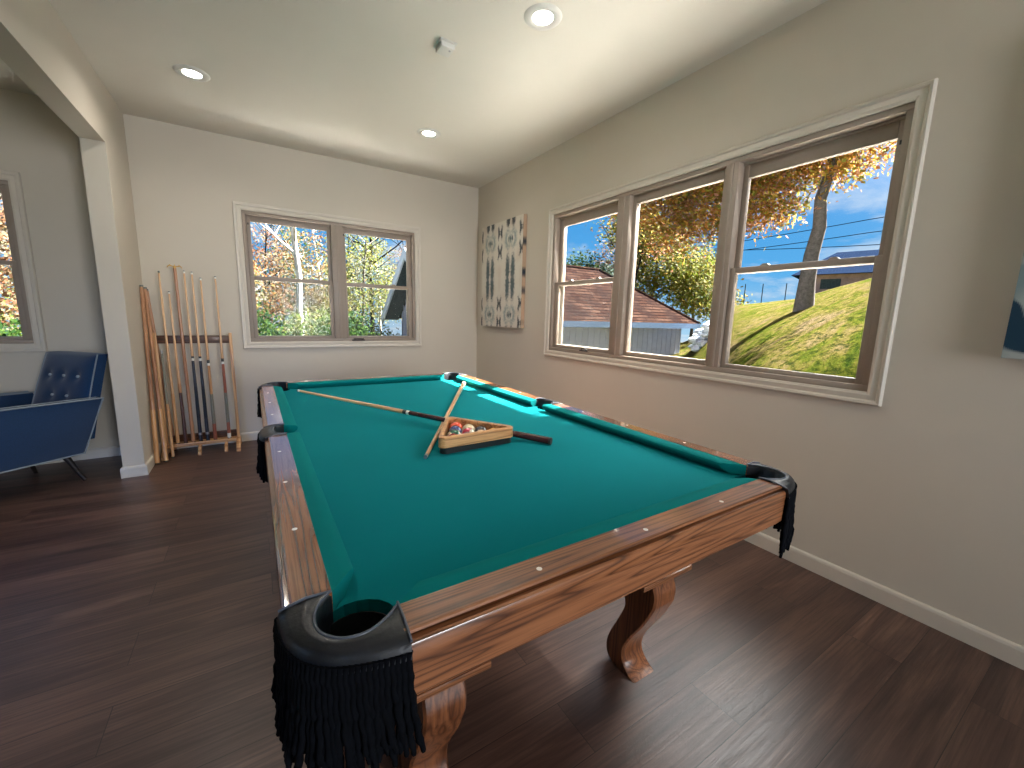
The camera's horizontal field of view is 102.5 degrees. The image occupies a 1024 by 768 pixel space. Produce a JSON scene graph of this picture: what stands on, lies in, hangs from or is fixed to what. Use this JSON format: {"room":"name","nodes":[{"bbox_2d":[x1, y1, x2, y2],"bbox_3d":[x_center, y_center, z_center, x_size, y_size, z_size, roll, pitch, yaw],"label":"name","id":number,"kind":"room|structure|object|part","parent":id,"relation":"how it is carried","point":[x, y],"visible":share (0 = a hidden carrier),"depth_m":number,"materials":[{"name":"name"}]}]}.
{"room":"billiard room","nodes":[
{"label":"billiard room","id":0,"kind":"room"},
{"bbox_2d":[0,0,160,466],"bbox_3d":[-1.010,-0.159,0.054,0.124,2.740,8.007,-4,11,-32],"label":"wall","id":1,"kind":"structure","parent":0,"point":[36,44],"depth_m":2.80,"materials":[{"name":"paint"}]},
{"bbox_2d":[120,442,161,478],"bbox_3d":[-2.985,0.604,3.329,0.152,0.082,0.647,-4,11,-32],"label":"baseboard","id":2,"kind":"structure","parent":1,"relation":"attached to","point":[137,470],"depth_m":3.08,"materials":[{"name":"paint"}]},
{"bbox_2d":[0,88,478,448],"bbox_3d":[-3.188,-0.769,3.454,6.725,2.740,0.160,-4,11,-32],"label":"wall","id":3,"kind":"structure","parent":0,"point":[185,181],"depth_m":3.63,"materials":[{"name":"paint"}]},
{"bbox_2d":[0,170,47,352],"bbox_3d":[-4.352,-0.842,2.659,1.753,1.298,0.134,-4,11,-32],"label":"window","id":4,"kind":"structure","parent":3,"relation":"in","point":[22,265],"depth_m":3.06,"materials":[{"name":"paint"}]},
{"bbox_3d":[-3.997,-1.143,2.861,0.717,0.567,0.028,-4,11,-32],"label":"sash","id":5,"kind":"part","parent":4,"relation":"part of","materials":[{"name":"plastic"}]},
{"bbox_3d":[-3.994,-0.606,2.920,0.717,0.582,0.028,-4,11,-32],"label":"sash","id":6,"kind":"part","parent":4,"relation":"part of","materials":[{"name":"plastic"}]},
{"bbox_3d":[-4.356,-0.843,2.665,1.625,1.170,0.118,-4,11,-32],"label":"frame","id":7,"kind":"part","parent":4,"relation":"part of","materials":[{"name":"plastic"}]},
{"bbox_2d":[40,446,120,464],"bbox_3d":[-4.493,0.654,2.777,3.020,0.082,0.014,-4,11,-32],"label":"baseboard","id":8,"kind":"structure","parent":3,"relation":"attached to","point":[115,450],"depth_m":3.42,"materials":[{"name":"paint"}]},
{"bbox_2d":[177,431,259,448],"bbox_3d":[-1.784,0.451,4.458,3.121,0.082,0.014,-4,11,-32],"label":"baseboard","id":9,"kind":"structure","parent":3,"relation":"attached to","point":[247,436],"depth_m":3.96,"materials":[{"name":"paint"}]},
{"bbox_2d":[232,201,421,348],"bbox_3d":[-1.795,-1.040,4.244,1.730,1.311,0.134,-4,11,-32],"label":"window","id":10,"kind":"structure","parent":3,"relation":"in","point":[336,227],"depth_m":4.17,"materials":[{"name":"paint"}]},
{"bbox_3d":[-2.154,-1.288,4.003,0.716,0.580,0.028,-4,11,-32],"label":"sash","id":11,"kind":"part","parent":10,"relation":"part of","materials":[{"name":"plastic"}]},
{"bbox_3d":[-2.151,-0.744,4.063,0.716,0.582,0.028,-4,11,-32],"label":"sash","id":12,"kind":"part","parent":10,"relation":"part of","materials":[{"name":"plastic"}]},
{"bbox_3d":[-2.179,-0.752,4.109,0.716,0.582,0.008,-4,11,-32],"label":"screen frame","id":13,"kind":"part","parent":10,"relation":"part of","materials":[{"name":"paint"}]},
{"bbox_3d":[-1.639,-0.477,4.389,0.130,0.028,0.042,-4,11,-32],"label":"sash handle","id":14,"kind":"part","parent":10,"relation":"part of","materials":[{"name":"brown plastic"}]},
{"bbox_3d":[-1.452,-1.336,4.440,0.720,0.588,0.028,-4,11,-32],"label":"sash","id":15,"kind":"part","parent":10,"relation":"part of","materials":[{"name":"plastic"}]},
{"bbox_3d":[-1.448,-0.793,4.500,0.720,0.574,0.028,-4,11,-32],"label":"sash","id":16,"kind":"part","parent":10,"relation":"part of","materials":[{"name":"plastic"}]},
{"bbox_3d":[-1.477,-0.801,4.545,0.720,0.574,0.008,-4,11,-32],"label":"screen frame","id":17,"kind":"part","parent":10,"relation":"part of","materials":[{"name":"paint"}]},
{"bbox_2d":[0,0,826,187],"bbox_3d":[-0.952,-1.598,-0.251,6.725,0.200,8.467,-4,11,-32],"label":"ceiling","id":18,"kind":"structure","parent":0,"point":[356,81],"depth_m":2.49,"materials":[{"name":"paint"}]},
{"bbox_2d":[172,64,210,81],"bbox_3d":[-2.053,-1.989,2.634,0.194,0.010,0.194,-4,11,-32],"label":"recessed light","id":19,"kind":"object","parent":18,"relation":"in","point":[186,71],"visible":1,"depth_m":2.62,"materials":[{"name":"white plastic"}]},
{"bbox_2d":[417,128,440,138],"bbox_3d":[-0.690,-2.081,3.413,0.194,0.010,0.194,-4,11,-32],"label":"recessed light","id":20,"kind":"object","parent":18,"relation":"in","point":[430,133],"visible":1,"depth_m":3.40,"materials":[{"name":"white plastic"}]},
{"bbox_2d":[434,37,457,57],"bbox_3d":[-0.372,-1.878,2.301,0.100,0.037,0.110,-4,11,-32],"label":"smoke detector","id":21,"kind":"object","parent":18,"relation":"attached to","point":[445,47],"visible":1,"depth_m":2.28,"materials":[{"name":"white plastic"}]},
{"bbox_3d":[-0.372,-1.894,2.299,0.100,0.004,0.110,-4,11,-32],"label":"mounting plate","id":22,"kind":"part","parent":21,"relation":"part of","materials":[{"name":"white plastic"}]},
{"bbox_2d":[524,3,561,30],"bbox_3d":[0.155,-1.839,2.064,0.194,0.010,0.194,-4,11,-32],"label":"recessed light","id":23,"kind":"object","parent":18,"relation":"in","point":[539,16],"visible":1,"depth_m":2.05,"materials":[{"name":"white plastic"}]},
{"bbox_2d":[0,440,1023,767],"bbox_3d":[-1.027,1.303,0.221,6.725,0.200,8.467,-4,11,-32],"label":"floor","id":24,"kind":"structure","parent":0,"point":[138,614],"depth_m":1.50,"materials":[{"name":"brown wood"}]},
{"bbox_2d":[0,351,107,480],"bbox_3d":[-3.377,0.278,2.731,0.754,0.906,1.000,3,9,12],"label":"armchair","id":25,"kind":"object","parent":24,"relation":"on","point":[55,421],"visible":1,"depth_m":2.86,"materials":[{"name":"blue leather"},{"name":"dark metal"}]},
{"bbox_3d":[-3.674,0.302,2.720,0.164,0.424,0.821,3,9,12],"label":"arm","id":26,"kind":"part","parent":25,"relation":"part of","materials":[{"name":"blue fabric"}]},
{"bbox_3d":[-3.549,0.564,3.023,0.041,0.237,0.121,-2,10,-18],"label":"leg","id":27,"kind":"part","parent":25,"relation":"part of","materials":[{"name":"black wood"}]},
{"bbox_3d":[-3.116,0.336,2.601,0.164,0.424,0.821,3,9,12],"label":"arm","id":28,"kind":"part","parent":25,"relation":"part of","materials":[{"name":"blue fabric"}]},
{"bbox_3d":[-3.295,0.073,3.057,0.570,0.600,0.274,3,9,12],"label":"backrest","id":29,"kind":"part","parent":25,"relation":"part of","materials":[{"name":"blue fabric"}]},
{"bbox_3d":[-3.137,0.589,2.935,0.041,0.237,0.121,10,12,42],"label":"leg","id":30,"kind":"part","parent":25,"relation":"part of","materials":[{"name":"black wood"}]},
{"bbox_2d":[139,285,159,463],"bbox_3d":[-2.931,-0.074,3.316,0.034,1.429,0.300,-5,11,-36],"label":"stick","id":31,"kind":"object","parent":24,"relation":"on","point":[146,341],"visible":1,"depth_m":3.31,"materials":[{"name":"wood"}]},
{"bbox_2d":[143,287,168,461],"bbox_3d":[-2.921,-0.073,3.361,0.034,1.414,0.300,-7,13,-43],"label":"stick","id":32,"kind":"object","parent":24,"relation":"on","point":[152,349],"visible":1,"depth_m":3.36,"materials":[{"name":"wood"}]},
{"bbox_2d":[147,289,176,450],"bbox_3d":[-3.010,-0.098,3.529,0.101,1.400,0.030,-3,10,-23],"label":"stick","id":33,"kind":"object","parent":24,"relation":"on","point":[150,307],"visible":0.41,"depth_m":3.51,"materials":[{"name":"wood"}]},
{"bbox_2d":[160,350,174,457],"bbox_3d":[-2.888,0.173,3.439,0.024,0.901,0.116,-7,12,-41],"label":"stick","id":34,"kind":"object","parent":24,"relation":"on","point":[162,357],"visible":1,"depth_m":3.44,"materials":[{"name":"wood"}]},
{"bbox_2d":[153,333,241,460],"bbox_3d":[-2.727,0.082,3.575,0.550,1.045,0.310,-4,11,-32],"label":"cue rack","id":35,"kind":"object","parent":24,"relation":"on","point":[158,339],"visible":0.86,"depth_m":3.62,"materials":[{"name":"brown wood"}]},
{"bbox_2d":[158,271,179,443],"bbox_3d":[-2.886,-0.201,3.453,0.029,1.456,0.029,7,11,36],"label":"stick","id":36,"kind":"object","parent":35,"relation":"on","point":[176,428],"visible":1,"depth_m":3.46,"materials":[{"name":"wood"}]},
{"bbox_2d":[168,291,187,442],"bbox_3d":[-2.844,-0.125,3.494,0.029,1.295,0.029,5,10,29],"label":"stick","id":37,"kind":"object","parent":35,"relation":"on","point":[185,437],"visible":1,"depth_m":3.50,"materials":[{"name":"wood"}]},
{"bbox_2d":[167,264,195,441],"bbox_3d":[-2.796,-0.237,3.504,0.029,1.517,0.106,7,11,33],"label":"stick","id":38,"kind":"object","parent":35,"relation":"on","point":[174,266],"visible":0.99,"depth_m":3.50,"materials":[{"name":"wood"}]},
{"bbox_3d":[-2.743,-0.386,3.545,0.494,0.067,0.020,-4,11,-32],"label":"rail","id":39,"kind":"part","parent":35,"relation":"part of","materials":[{"name":"brown wood"}]},
{"bbox_2d":[183,271,202,440],"bbox_3d":[-2.750,-0.218,3.537,0.029,1.471,0.029,-7,12,-43],"label":"stick","id":40,"kind":"object","parent":35,"relation":"on","point":[200,435],"visible":0.99,"depth_m":3.55,"materials":[{"name":"wood"}]},
{"bbox_2d":[191,272,209,440],"bbox_3d":[-2.707,-0.219,3.564,0.029,1.466,0.029,-7,12,-43],"label":"stick","id":41,"kind":"object","parent":35,"relation":"on","point":[193,291],"visible":0.99,"depth_m":3.57,"materials":[{"name":"wood"}]},
{"bbox_2d":[168,436,236,444],"bbox_3d":[-2.753,0.512,3.670,0.494,0.012,0.120,-4,11,-32],"label":"shelf","id":42,"kind":"object","parent":35,"relation":"attached to","point":[220,439],"depth_m":3.66,"materials":[{"name":"brown wood"}]},
{"bbox_2d":[200,278,216,439],"bbox_3d":[-2.661,-0.200,3.596,0.029,1.421,0.029,-6,11,-37],"label":"stick","id":43,"kind":"object","parent":35,"relation":"on","point":[202,300],"visible":1,"depth_m":3.61,"materials":[{"name":"wood"}]},
{"bbox_2d":[214,276,230,437],"bbox_3d":[-2.573,-0.217,3.649,0.029,1.441,0.029,-6,11,-40],"label":"stick","id":44,"kind":"object","parent":35,"relation":"on","point":[217,303],"visible":0.99,"depth_m":3.66,"materials":[{"name":"wood"}]},
{"bbox_2d":[256,372,796,767],"bbox_3d":[-0.368,0.524,2.009,1.482,0.797,2.600,-4,11,-32],"label":"pool table","id":45,"kind":"object","parent":24,"relation":"on","point":[402,575],"visible":0.98,"depth_m":0.97,"materials":[{"name":"fabric"}]},
{"bbox_3d":[-1.242,0.111,2.102,0.074,0.043,1.043,-4,11,-32],"label":"rail","id":46,"kind":"part","parent":45,"relation":"part of","materials":[{"name":"brown wood"}]},
{"bbox_2d":[273,386,297,433],"bbox_3d":[-1.184,0.107,2.122,0.049,0.037,1.070,-4,11,-32],"label":"cushion","id":47,"kind":"object","parent":45,"relation":"on","point":[286,417],"depth_m":1.92,"materials":[{"name":"fabric"}]},
{"bbox_3d":[-0.605,0.291,1.098,0.074,0.043,1.043,-4,11,-32],"label":"rail","id":48,"kind":"part","parent":45,"relation":"part of","materials":[{"name":"brown wood"}]},
{"bbox_2d":[287,432,353,611],"bbox_3d":[-0.562,0.283,1.140,0.049,0.037,1.070,-4,11,-32],"label":"cushion","id":49,"kind":"object","parent":45,"relation":"on","point":[333,561],"depth_m":0.87,"materials":[{"name":"fabric"}]},
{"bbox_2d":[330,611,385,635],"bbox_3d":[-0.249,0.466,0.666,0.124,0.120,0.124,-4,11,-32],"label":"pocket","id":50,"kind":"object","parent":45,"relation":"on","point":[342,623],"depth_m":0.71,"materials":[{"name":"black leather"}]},
{"bbox_3d":[-1.017,-0.027,2.986,1.102,0.043,0.074,-4,11,-32],"label":"rail","id":51,"kind":"part","parent":45,"relation":"part of","materials":[{"name":"teal fabric"}]},
{"bbox_2d":[288,374,443,388],"bbox_3d":[-0.983,-0.020,2.933,1.088,0.037,0.050,-4,11,-32],"label":"cushion","id":52,"kind":"object","parent":45,"relation":"on","point":[433,377],"depth_m":2.88,"materials":[{"name":"fabric"}]},
{"bbox_2d":[297,390,552,444],"bbox_3d":[-0.510,0.136,1.933,1.476,0.076,0.029,6,10,25],"label":"stick","id":53,"kind":"object","parent":45,"relation":"on","point":[532,437],"visible":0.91,"depth_m":1.90,"materials":[{"name":"wood"}]},
{"bbox_3d":[-0.206,0.876,1.049,0.107,0.420,0.198,-4,11,-32],"label":"leg","id":54,"kind":"part","parent":45,"relation":"part of","materials":[{"name":"brown wood"}]},
{"bbox_2d":[424,381,465,458],"bbox_3d":[-0.324,0.125,2.196,0.029,0.029,1.562,1,10,-2],"label":"stick","id":55,"kind":"object","parent":45,"relation":"on","point":[463,383],"visible":0.94,"depth_m":1.99,"materials":[{"name":"brown wood"}]},
{"bbox_2d":[447,429,460,435],"bbox_3d":[-0.226,0.206,1.607,0.057,0.057,0.057,8,11,35],"label":"ball","id":56,"kind":"object","parent":45,"relation":"on","point":[454,431],"visible":0.31,"depth_m":1.59,"materials":[{"name":"plastic"}]},
{"bbox_3d":[-0.212,0.668,1.018,0.240,0.032,0.235,-4,11,-32],"label":"leg plate","id":57,"kind":"part","parent":45,"relation":"part of","materials":[{"name":"brown wood"}]},
{"bbox_2d":[448,426,461,432],"bbox_3d":[-0.230,0.197,1.664,0.056,0.057,0.056,1,9,-3],"label":"ball","id":58,"kind":"object","parent":45,"relation":"on","point":[458,428],"visible":0.38,"depth_m":1.65,"materials":[{"name":"blue plastic"}]},
{"bbox_2d":[449,422,462,428],"bbox_3d":[-0.234,0.187,1.721,0.056,0.057,0.057,8,12,37],"label":"ball","id":59,"kind":"object","parent":45,"relation":"on","point":[454,423],"visible":0.38,"depth_m":1.71,"materials":[{"name":"orange plastic"}]},
{"bbox_2d":[461,428,474,433],"bbox_3d":[-0.175,0.202,1.638,0.057,0.057,0.056,10,13,42],"label":"ball","id":60,"kind":"object","parent":45,"relation":"on","point":[465,429],"visible":0.24,"depth_m":1.62,"materials":[{"name":"plastic"}]},
{"bbox_2d":[462,424,474,429],"bbox_3d":[-0.179,0.193,1.695,0.056,0.057,0.056,1,9,-4],"label":"ball","id":61,"kind":"object","parent":45,"relation":"on","point":[466,425],"visible":0.44,"depth_m":1.68,"materials":[{"name":"white plastic"}]},
{"bbox_2d":[438,417,512,453],"bbox_3d":[-0.194,0.193,1.669,0.318,0.064,0.286,-4,11,-32],"label":"rack","id":62,"kind":"object","parent":45,"relation":"on","point":[503,434],"visible":0.85,"depth_m":1.57,"materials":[{"name":"brown wood"}]},
{"bbox_2d":[474,426,486,431],"bbox_3d":[-0.127,0.198,1.670,0.056,0.057,0.056,9,12,38],"label":"ball","id":63,"kind":"object","parent":45,"relation":"on","point":[478,427],"visible":0.36,"depth_m":1.65,"materials":[{"name":"black plastic"}]},
{"bbox_2d":[456,375,536,406],"bbox_3d":[-0.158,0.030,2.759,0.049,0.037,1.070,-4,11,-32],"label":"cushion","id":64,"kind":"object","parent":45,"relation":"on","point":[509,395],"depth_m":2.62,"materials":[{"name":"fabric"}]},
{"bbox_3d":[-0.114,0.027,2.802,0.074,0.043,1.043,-4,11,-32],"label":"rail","id":65,"kind":"part","parent":45,"relation":"part of","materials":[{"name":"teal fabric"}]},
{"bbox_2d":[399,478,756,603],"bbox_3d":[0.264,0.333,0.966,1.088,0.037,0.050,-4,11,-32],"label":"cushion","id":66,"kind":"object","parent":45,"relation":"on","point":[429,588],"depth_m":0.84,"materials":[{"name":"fabric"}]},
{"bbox_3d":[0.297,0.345,0.914,1.102,0.043,0.074,-4,11,-32],"label":"rail","id":67,"kind":"part","parent":45,"relation":"part of","materials":[{"name":"brown wood"}]},
{"bbox_3d":[0.453,0.826,1.458,0.107,0.420,0.198,-4,11,-32],"label":"leg","id":68,"kind":"part","parent":45,"relation":"part of","materials":[{"name":"brown wood"}]},
{"bbox_2d":[542,404,745,475],"bbox_3d":[0.465,0.206,1.777,0.049,0.037,1.070,-4,11,-32],"label":"cushion","id":69,"kind":"object","parent":45,"relation":"on","point":[712,462],"depth_m":1.61,"materials":[{"name":"fabric"}]},
{"bbox_3d":[0.523,0.207,1.798,0.074,0.043,1.043,-4,11,-32],"label":"rail","id":70,"kind":"part","parent":45,"relation":"part of","materials":[{"name":"teal fabric"}]},
{"bbox_3d":[0.446,0.618,1.427,0.240,0.032,0.235,-4,11,-32],"label":"leg plate","id":71,"kind":"part","parent":45,"relation":"part of","materials":[{"name":"brown wood"}]},
{"bbox_2d":[476,0,1023,646],"bbox_3d":[1.836,-0.344,1.646,0.160,2.740,8.307,-4,11,-32],"label":"wall","id":72,"kind":"structure","parent":0,"point":[918,495],"depth_m":1.79,"materials":[{"name":"paint"}]},
{"bbox_2d":[481,214,526,327],"bbox_3d":[-0.109,-1.185,4.479,0.043,1.110,0.860,-4,11,-32],"label":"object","id":73,"kind":"object","parent":72,"relation":"attached to","point":[504,242],"visible":1,"depth_m":4.39,"materials":[{"name":"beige fabric"}]},
{"bbox_2d":[543,78,938,406],"bbox_3d":[1.039,-0.746,2.811,0.134,1.326,2.530,-4,11,-32],"label":"window","id":74,"kind":"structure","parent":72,"relation":"in","point":[909,124],"depth_m":2.26,"materials":[{"name":"paint"}]},
{"bbox_3d":[0.601,-0.587,3.524,0.028,0.593,0.755,-4,11,-32],"label":"sash","id":75,"kind":"part","parent":74,"relation":"part of","materials":[{"name":"plastic"}]},
{"bbox_3d":[0.646,-0.591,3.552,0.008,0.593,0.755,-4,11,-32],"label":"screen frame","id":76,"kind":"part","parent":74,"relation":"part of","materials":[{"name":"paint"}]},
{"bbox_3d":[0.643,-1.144,3.451,0.028,0.598,0.755,-4,11,-32],"label":"sash","id":77,"kind":"part","parent":74,"relation":"part of","materials":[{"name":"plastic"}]},
{"bbox_3d":[1.072,-0.740,2.777,0.035,1.158,0.715,-4,11,-32],"label":"fixed sash","id":78,"kind":"part","parent":74,"relation":"part of","materials":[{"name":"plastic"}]},
{"bbox_3d":[1.466,-0.337,2.160,0.028,0.582,0.700,-4,11,-32],"label":"sash","id":79,"kind":"part","parent":74,"relation":"part of","materials":[{"name":"plastic"}]},
{"bbox_3d":[1.508,-0.895,2.087,0.028,0.608,0.700,-4,11,-32],"label":"sash","id":80,"kind":"part","parent":74,"relation":"part of","materials":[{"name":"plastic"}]},
{"bbox_2d":[743,532,1023,669],"bbox_3d":[1.649,0.950,1.939,0.014,0.082,8.007,-4,11,-32],"label":"baseboard","id":81,"kind":"structure","parent":72,"relation":"attached to","point":[1012,653],"depth_m":1.80,"materials":[{"name":"paint"}]},
{"bbox_2d":[1001,253,1023,358],"bbox_3d":[2.044,-0.580,1.083,0.043,1.104,0.828,-4,11,-32],"label":"print","id":82,"kind":"object","parent":72,"relation":"attached to","point":[1013,347],"visible":1,"depth_m":1.47,"materials":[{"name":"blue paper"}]},
{"label":"outside","id":83,"kind":"structure","parent":0,"visible":0},
{"bbox_2d":[667,278,871,377],"bbox_3d":[-3.442,-4.985,33.449,90.000,9.282,89.000,-4,11,-32],"label":"lawn","id":84,"kind":"structure","parent":83,"point":[825,337],"depth_m":8.01,"materials":[{"name":"green plant"}]},
{"bbox_2d":[0,207,15,313],"bbox_3d":[-14.786,-3.868,12.851,3.921,7.598,4.212,9,12,37],"label":"tree","id":85,"kind":"object","parent":84,"relation":"on","point":[6,255],"visible":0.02,"depth_m":12.28,"materials":[{"name":"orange plant"}]},
{"bbox_2d":[0,253,17,328],"bbox_3d":[-14.556,-2.658,10.131,4.048,6.082,3.814,-2,10,-21],"label":"tree","id":86,"kind":"object","parent":84,"relation":"on","point":[9,293],"visible":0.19,"depth_m":11.28,"materials":[{"name":"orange plant"}]},
{"bbox_2d":[0,194,19,328],"bbox_3d":[-13.198,-2.999,10.424,3.744,6.692,3.686,-2,10,-20],"label":"tree","id":87,"kind":"object","parent":84,"relation":"on","point":[4,235],"visible":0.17,"depth_m":10.31,"materials":[{"name":"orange plant"}]},
{"bbox_2d":[0,318,21,335],"bbox_3d":[-9.085,-0.556,8.096,2.710,2.764,2.562,0,9,-6],"label":"shrub","id":88,"kind":"object","parent":84,"relation":"on","point":[16,331],"visible":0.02,"depth_m":7.46,"materials":[{"name":"green plant"}]},
{"bbox_2d":[0,305,21,335],"bbox_3d":[-13.015,-0.879,9.960,2.549,2.661,2.652,2,9,6],"label":"shrub","id":89,"kind":"object","parent":84,"relation":"on","point":[2,317],"visible":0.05,"depth_m":10.15,"materials":[{"name":"green plant"}]},
{"bbox_2d":[251,229,289,322],"bbox_3d":[-10.613,-3.979,15.278,3.784,7.231,3.363,-1,10,-15],"label":"tree","id":90,"kind":"object","parent":84,"relation":"on","point":[261,264],"visible":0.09,"depth_m":15.72,"materials":[{"name":"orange plant"}]},
{"bbox_2d":[261,224,302,325],"bbox_3d":[-7.089,-4.369,12.596,3.674,8.962,3.251,2,9,5],"label":"tree","id":91,"kind":"object","parent":84,"relation":"on","point":[295,252],"visible":0.26,"depth_m":12.97,"materials":[{"name":"white plant"}]},
{"bbox_2d":[256,290,309,335],"bbox_3d":[-6.192,-0.875,10.287,2.729,2.853,2.572,3,9,9],"label":"shrub","id":92,"kind":"object","parent":84,"relation":"on","point":[260,319],"visible":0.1,"depth_m":10.16,"materials":[{"name":"green plant"}]},
{"bbox_2d":[251,223,316,325],"bbox_3d":[-11.514,-4.748,19.175,4.280,7.479,3.943,-4,11,-32],"label":"tree","id":93,"kind":"object","parent":84,"relation":"on","point":[265,255],"visible":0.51,"depth_m":19.20,"materials":[{"name":"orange plant"}]},
{"bbox_2d":[251,222,316,328],"bbox_3d":[-12.498,-5.243,22.238,4.090,7.442,3.977,-3,10,-24],"label":"tree","id":94,"kind":"object","parent":84,"relation":"on","point":[282,232],"visible":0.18,"depth_m":22.01,"materials":[{"name":"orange plant"}]},
{"bbox_2d":[258,304,329,335],"bbox_3d":[-6.602,-1.141,12.544,2.658,2.640,2.773,8,11,35],"label":"shrub","id":95,"kind":"object","parent":84,"relation":"on","point":[304,333],"visible":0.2,"depth_m":12.39,"materials":[{"name":"green plant"}]},
{"bbox_2d":[269,226,366,321],"bbox_3d":[-8.702,-4.751,18.793,4.133,7.748,3.834,1,9,-3],"label":"tree","id":96,"kind":"object","parent":84,"relation":"on","point":[302,258],"visible":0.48,"depth_m":18.10,"materials":[{"name":"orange plant"}]},
{"bbox_2d":[295,305,360,335],"bbox_3d":[-6.887,-1.518,14.917,2.751,2.660,2.687,2,9,4],"label":"shrub","id":97,"kind":"object","parent":84,"relation":"on","point":[326,305],"visible":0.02,"depth_m":14.63,"materials":[{"name":"green plant"}]},
{"bbox_2d":[299,304,390,335],"bbox_3d":[-4.413,-0.864,11.173,2.602,2.625,2.419,-3,10,-24],"label":"shrub","id":98,"kind":"object","parent":84,"relation":"on","point":[352,332],"visible":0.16,"depth_m":10.90,"materials":[{"name":"green plant"}]},
{"bbox_2d":[295,234,395,330],"bbox_3d":[-6.711,-3.934,17.519,4.133,6.620,4.076,2,9,5],"label":"tree","id":99,"kind":"object","parent":84,"relation":"on","point":[377,291],"visible":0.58,"depth_m":17.19,"materials":[{"name":"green plant"}]},
{"bbox_2d":[305,233,390,314],"bbox_3d":[-8.945,-5.055,22.881,4.780,7.078,3.764,-1,9,-12],"label":"tree","id":100,"kind":"object","parent":84,"relation":"on","point":[347,260],"visible":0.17,"depth_m":22.43,"materials":[{"name":"green plant"}]},
{"bbox_2d":[312,234,402,331],"bbox_3d":[-7.067,-5.540,20.289,6.563,8.942,3.927,-4,11,-32],"label":"tree","id":101,"kind":"object","parent":84,"relation":"on","point":[358,242],"visible":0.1,"depth_m":20.27,"materials":[{"name":"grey plant"}]},
{"bbox_2d":[320,297,401,335],"bbox_3d":[-4.737,-1.337,13.338,2.990,2.884,2.808,-4,11,-32],"label":"shrub","id":102,"kind":"object","parent":84,"relation":"on","point":[374,323],"visible":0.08,"depth_m":13.16,"materials":[{"name":"green plant"}]},
{"bbox_2d":[349,235,401,332],"bbox_3d":[-8.050,-5.873,25.512,4.564,7.966,4.051,-4,11,-32],"label":"tree","id":103,"kind":"object","parent":84,"relation":"on","point":[388,273],"visible":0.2,"depth_m":24.87,"materials":[{"name":"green plant"}]},
{"bbox_2d":[382,240,402,282],"bbox_3d":[-7.095,-6.311,28.927,4.655,8.096,5.003,2,9,3],"label":"tree","id":104,"kind":"object","parent":84,"relation":"on","point":[397,240],"visible":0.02,"depth_m":27.79,"materials":[{"name":"green plant"}]},
{"bbox_2d":[382,246,700,354],"bbox_3d":[1.519,-2.664,17.251,12.230,4.690,6.000,-4,11,-32],"label":"neighboring house","id":105,"kind":"structure","parent":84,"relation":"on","point":[656,327],"depth_m":16.35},
{"bbox_2d":[566,246,613,274],"bbox_3d":[4.138,-4.697,22.976,4.504,5.831,3.861,8,11,34],"label":"tree","id":106,"kind":"object","parent":84,"relation":"on","point":[578,260],"visible":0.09,"depth_m":22.58,"materials":[{"name":"green plant"}]},
{"bbox_2d":[593,257,613,275],"bbox_3d":[5.657,-4.875,25.113,4.372,5.468,4.399,2,9,3],"label":"tree","id":107,"kind":"object","parent":84,"relation":"on","point":[608,266],"visible":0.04,"depth_m":24.17,"materials":[{"name":"green plant"}]},
{"bbox_2d":[579,219,659,273],"bbox_3d":[7.160,-6.982,28.646,5.954,8.962,5.019,6,10,24],"label":"tree","id":108,"kind":"object","parent":84,"relation":"on","point":[609,246],"visible":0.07,"depth_m":27.94,"materials":[{"name":"green plant"}]},
{"bbox_2d":[612,224,649,291],"bbox_3d":[5.779,-4.302,19.639,2.332,6.210,1.409,-4,11,-32],"label":"tree","id":109,"kind":"object","parent":84,"relation":"on","point":[612,224],"visible":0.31,"depth_m":19.96,"materials":[{"name":"green plant"}]},
{"bbox_2d":[585,203,743,328],"bbox_3d":[7.975,-6.016,22.067,7.884,8.740,5.600,1,9,0],"label":"tree","id":110,"kind":"object","parent":84,"relation":"on","point":[650,278],"visible":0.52,"depth_m":21.25,"materials":[{"name":"green plant"}]},
{"bbox_2d":[688,320,709,351],"bbox_3d":[7.491,-1.943,15.992,1.147,1.257,2.814,6,10,25],"label":"rubble","id":111,"kind":"object","parent":84,"relation":"on","point":[699,338],"visible":0.71,"depth_m":15.27,"materials":[{"name":"stone"}]},
{"bbox_2d":[660,237,755,337],"bbox_3d":[11.000,-5.459,24.037,5.142,6.232,5.462,-3,10,-27],"label":"tree","id":112,"kind":"object","parent":84,"relation":"on","point":[704,247],"visible":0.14,"depth_m":23.55,"materials":[{"name":"green plant"}]},
{"bbox_2d":[591,141,896,311],"bbox_3d":[6.104,-4.991,11.155,8.446,6.404,4.951,5,10,23],"label":"tree","id":113,"kind":"object","parent":84,"relation":"on","point":[768,186],"visible":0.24,"depth_m":10.55,"materials":[{"name":"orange plant"}]},
{"bbox_2d":[791,250,878,293],"bbox_3d":[28.169,-6.151,26.552,16.000,5.550,8.000,10,13,42],"label":"house","id":114,"kind":"structure","parent":84,"relation":"on","point":[826,278],"depth_m":27.75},
{"bbox_3d":[29.589,-7.659,15.966,0.309,12.000,2.000,-4,11,-32],"label":"utility pole","id":115,"kind":"object","parent":84,"relation":"on","visible":0},
{"bbox_2d":[700,217,883,247],"bbox_3d":[21.895,-10.865,23.512,22.155,4.516,1.893,9,12,40],"label":"power line","id":116,"kind":"object","parent":115,"relation":"attached to","point":[879,217],"visible":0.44,"depth_m":26.78,"materials":[{"name":"metal"}]},
{"bbox_2d":[707,231,880,254],"bbox_3d":[21.871,-9.969,23.658,22.154,3.792,1.892,9,12,40],"label":"power line","id":117,"kind":"object","parent":115,"relation":"attached to","point":[875,231],"visible":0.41,"depth_m":26.88,"materials":[{"name":"metal"}]},
{"bbox_2d":[715,244,879,250],"bbox_3d":[21.857,-9.440,23.745,22.154,2.373,1.892,9,12,40],"label":"power line","id":118,"kind":"object","parent":115,"relation":"attached to","point":[873,244],"visible":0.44,"depth_m":26.49,"materials":[{"name":"metal"}]}
]}

